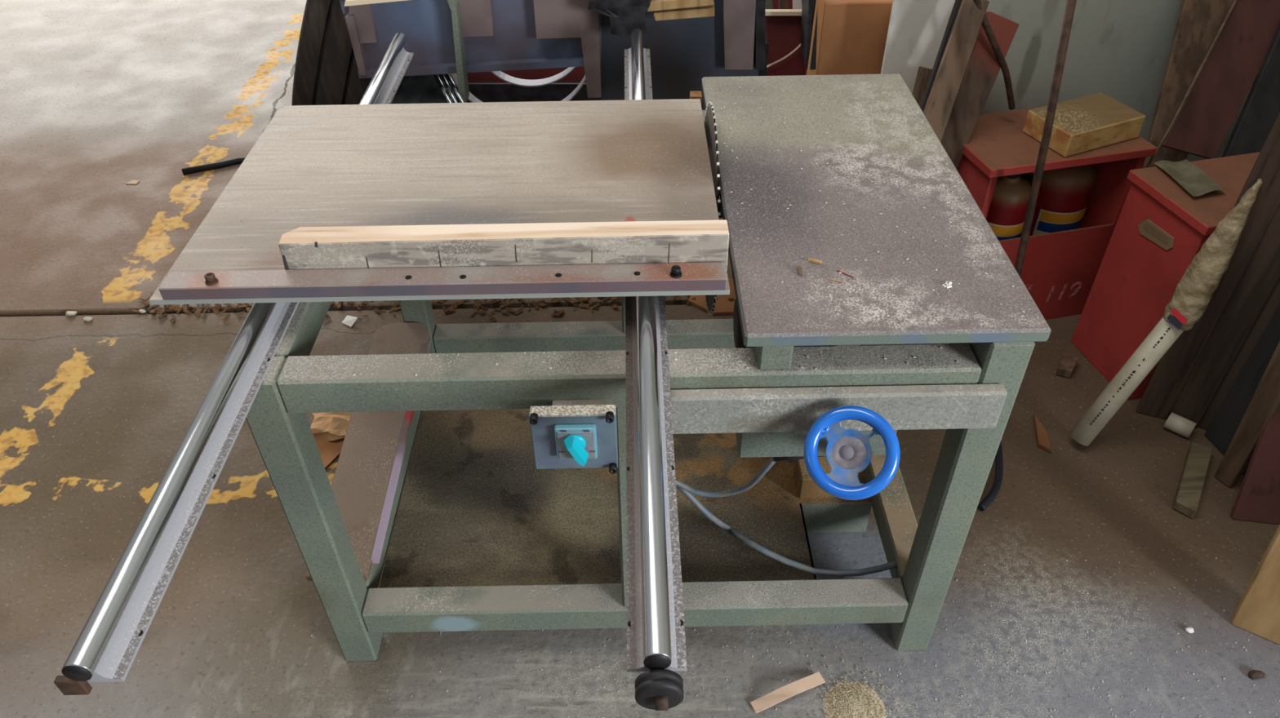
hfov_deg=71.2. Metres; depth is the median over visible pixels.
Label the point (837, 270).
wood splinter
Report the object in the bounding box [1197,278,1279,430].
plank
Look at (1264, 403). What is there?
plank
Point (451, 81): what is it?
tube
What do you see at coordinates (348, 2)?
timber lath
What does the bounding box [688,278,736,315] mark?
flap
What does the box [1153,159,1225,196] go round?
felt piece
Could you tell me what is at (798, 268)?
chip
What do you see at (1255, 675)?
pebble
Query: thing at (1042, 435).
scrap
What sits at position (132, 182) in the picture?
flake
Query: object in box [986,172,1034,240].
fire extinguisher
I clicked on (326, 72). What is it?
board
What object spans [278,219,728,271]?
wooden plank
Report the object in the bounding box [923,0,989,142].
plank
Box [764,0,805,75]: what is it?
bin
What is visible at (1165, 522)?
floor sawdust
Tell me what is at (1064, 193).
fire extinguisher
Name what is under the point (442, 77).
tube
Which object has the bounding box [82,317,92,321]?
crumb
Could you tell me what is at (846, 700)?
pile
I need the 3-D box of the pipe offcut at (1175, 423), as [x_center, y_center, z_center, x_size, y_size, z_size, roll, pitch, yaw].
[1.259,0.155,2.085,0.055,0.040,0.040,31,50,32]
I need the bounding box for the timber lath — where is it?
[344,0,407,6]
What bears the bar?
on the box at (1060, 269)
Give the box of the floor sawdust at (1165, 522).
[137,521,1279,717]
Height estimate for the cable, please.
0.090 m
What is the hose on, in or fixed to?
on the floor
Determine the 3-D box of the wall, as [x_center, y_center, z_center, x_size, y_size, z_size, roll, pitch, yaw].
[1.165,-1.521,1.776,1.218,3.000,0.120,-9,41,-10]
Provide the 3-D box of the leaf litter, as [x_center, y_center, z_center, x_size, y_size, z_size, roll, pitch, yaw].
[-0.357,-0.161,2.498,2.122,0.017,0.212,-1,40,0]
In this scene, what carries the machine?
on the floor
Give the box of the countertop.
[701,73,1051,346]
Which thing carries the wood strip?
on the floor
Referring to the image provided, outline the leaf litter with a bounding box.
[132,293,734,323]
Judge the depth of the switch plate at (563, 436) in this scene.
1.23 m
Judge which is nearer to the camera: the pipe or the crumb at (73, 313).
the pipe
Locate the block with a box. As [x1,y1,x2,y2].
[1022,92,1145,156]
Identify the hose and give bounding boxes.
[977,440,1003,511]
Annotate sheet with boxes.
[391,74,453,103]
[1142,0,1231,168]
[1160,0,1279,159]
[1204,304,1279,476]
[1221,22,1279,157]
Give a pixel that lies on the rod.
(232, 162)
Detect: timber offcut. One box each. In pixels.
[648,0,714,11]
[653,4,714,21]
[793,457,836,498]
[912,66,932,106]
[1055,354,1079,377]
[1172,442,1213,518]
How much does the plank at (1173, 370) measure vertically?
0.793 m
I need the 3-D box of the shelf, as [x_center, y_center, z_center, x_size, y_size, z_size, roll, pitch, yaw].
[-0.012,0.214,1.922,0.961,0.012,0.713,-1,40,0]
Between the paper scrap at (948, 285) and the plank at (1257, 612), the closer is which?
the paper scrap at (948, 285)
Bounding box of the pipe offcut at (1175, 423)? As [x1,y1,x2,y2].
[1163,412,1196,438]
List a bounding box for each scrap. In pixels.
[341,315,357,327]
[942,281,951,288]
[1033,414,1052,453]
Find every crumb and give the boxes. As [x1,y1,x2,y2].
[66,310,79,315]
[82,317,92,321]
[1184,627,1196,634]
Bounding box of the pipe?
[1069,177,1262,446]
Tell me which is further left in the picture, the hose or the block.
the hose
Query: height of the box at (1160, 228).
0.500 m
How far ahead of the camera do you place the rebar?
1.87 m
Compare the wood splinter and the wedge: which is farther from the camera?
the wedge
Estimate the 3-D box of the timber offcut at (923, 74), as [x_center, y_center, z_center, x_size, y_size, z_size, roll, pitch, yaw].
[0.690,-0.574,2.204,0.105,0.283,0.103,-1,40,0]
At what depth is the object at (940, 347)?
1.34 m
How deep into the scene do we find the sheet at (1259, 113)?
2.18 m
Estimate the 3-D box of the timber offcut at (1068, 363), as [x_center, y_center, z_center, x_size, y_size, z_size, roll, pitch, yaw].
[1.080,0.018,2.259,0.038,0.025,0.068,21,45,24]
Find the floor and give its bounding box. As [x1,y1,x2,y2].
[0,0,1279,717]
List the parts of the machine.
plate, brown plate, plate, brown plate, panel, plate, brown plate, cast bracket, plate, brown plate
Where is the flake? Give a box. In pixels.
[125,180,139,184]
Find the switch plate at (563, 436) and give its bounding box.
[528,404,617,474]
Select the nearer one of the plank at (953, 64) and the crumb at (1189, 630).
the crumb at (1189, 630)
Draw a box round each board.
[291,0,404,106]
[305,322,429,581]
[1230,409,1279,524]
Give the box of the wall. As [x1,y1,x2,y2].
[880,0,1253,161]
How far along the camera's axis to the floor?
1.90 m
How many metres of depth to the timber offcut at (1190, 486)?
1.95 m
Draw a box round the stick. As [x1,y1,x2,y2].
[1145,0,1237,168]
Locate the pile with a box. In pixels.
[808,649,900,717]
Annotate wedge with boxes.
[689,90,702,108]
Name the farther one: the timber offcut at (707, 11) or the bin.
the bin
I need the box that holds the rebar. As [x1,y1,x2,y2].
[1014,0,1076,277]
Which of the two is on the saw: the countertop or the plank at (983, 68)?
the countertop
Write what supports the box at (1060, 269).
on the floor
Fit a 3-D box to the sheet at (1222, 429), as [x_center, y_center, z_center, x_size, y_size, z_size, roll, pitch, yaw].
[1.345,-0.021,1.849,0.042,0.611,0.151,-8,41,-9]
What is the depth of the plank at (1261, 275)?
1.94 m
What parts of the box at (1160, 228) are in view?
handle plate, lid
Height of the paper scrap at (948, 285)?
0.002 m
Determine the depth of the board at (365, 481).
1.80 m
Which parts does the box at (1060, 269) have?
panel, panel, panel, lid, panel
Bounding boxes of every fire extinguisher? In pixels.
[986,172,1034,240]
[1026,164,1096,235]
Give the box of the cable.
[766,43,800,67]
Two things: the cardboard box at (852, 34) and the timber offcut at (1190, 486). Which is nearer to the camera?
the timber offcut at (1190, 486)
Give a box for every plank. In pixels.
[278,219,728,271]
[860,11,1018,346]
[920,0,962,111]
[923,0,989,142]
[1136,111,1279,419]
[1167,204,1279,428]
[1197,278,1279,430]
[1214,341,1279,487]
[1231,524,1279,644]
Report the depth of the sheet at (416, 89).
2.42 m
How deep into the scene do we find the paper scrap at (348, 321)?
2.44 m
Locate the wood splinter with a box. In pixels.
[836,270,853,277]
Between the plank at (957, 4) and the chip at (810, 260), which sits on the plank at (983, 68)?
the plank at (957, 4)
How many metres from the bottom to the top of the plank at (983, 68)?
0.774 m
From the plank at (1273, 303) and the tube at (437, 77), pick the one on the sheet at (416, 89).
the tube at (437, 77)
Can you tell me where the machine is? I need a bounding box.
[339,0,817,110]
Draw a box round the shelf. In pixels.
[378,408,871,587]
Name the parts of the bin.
strip, panel, strip, strip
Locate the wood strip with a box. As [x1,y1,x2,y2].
[750,671,825,714]
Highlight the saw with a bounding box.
[53,28,1051,711]
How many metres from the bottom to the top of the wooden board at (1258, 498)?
0.436 m
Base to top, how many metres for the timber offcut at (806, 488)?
0.060 m
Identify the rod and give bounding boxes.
[181,156,245,174]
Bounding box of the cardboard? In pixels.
[307,412,351,469]
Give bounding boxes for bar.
[973,0,1015,110]
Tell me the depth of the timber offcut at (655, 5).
2.15 m
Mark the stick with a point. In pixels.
(1234, 1)
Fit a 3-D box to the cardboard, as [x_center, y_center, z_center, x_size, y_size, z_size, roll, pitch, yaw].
[-0.725,0.169,2.100,0.120,0.043,0.212,-1,40,0]
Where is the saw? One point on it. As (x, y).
(653, 496)
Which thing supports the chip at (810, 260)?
on the saw
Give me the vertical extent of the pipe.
0.608 m
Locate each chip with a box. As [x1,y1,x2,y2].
[796,266,802,275]
[807,257,822,264]
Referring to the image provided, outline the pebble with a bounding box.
[1247,671,1264,679]
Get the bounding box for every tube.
[433,74,453,102]
[439,74,458,102]
[444,73,465,102]
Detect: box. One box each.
[804,0,893,75]
[956,106,1157,319]
[1071,151,1260,399]

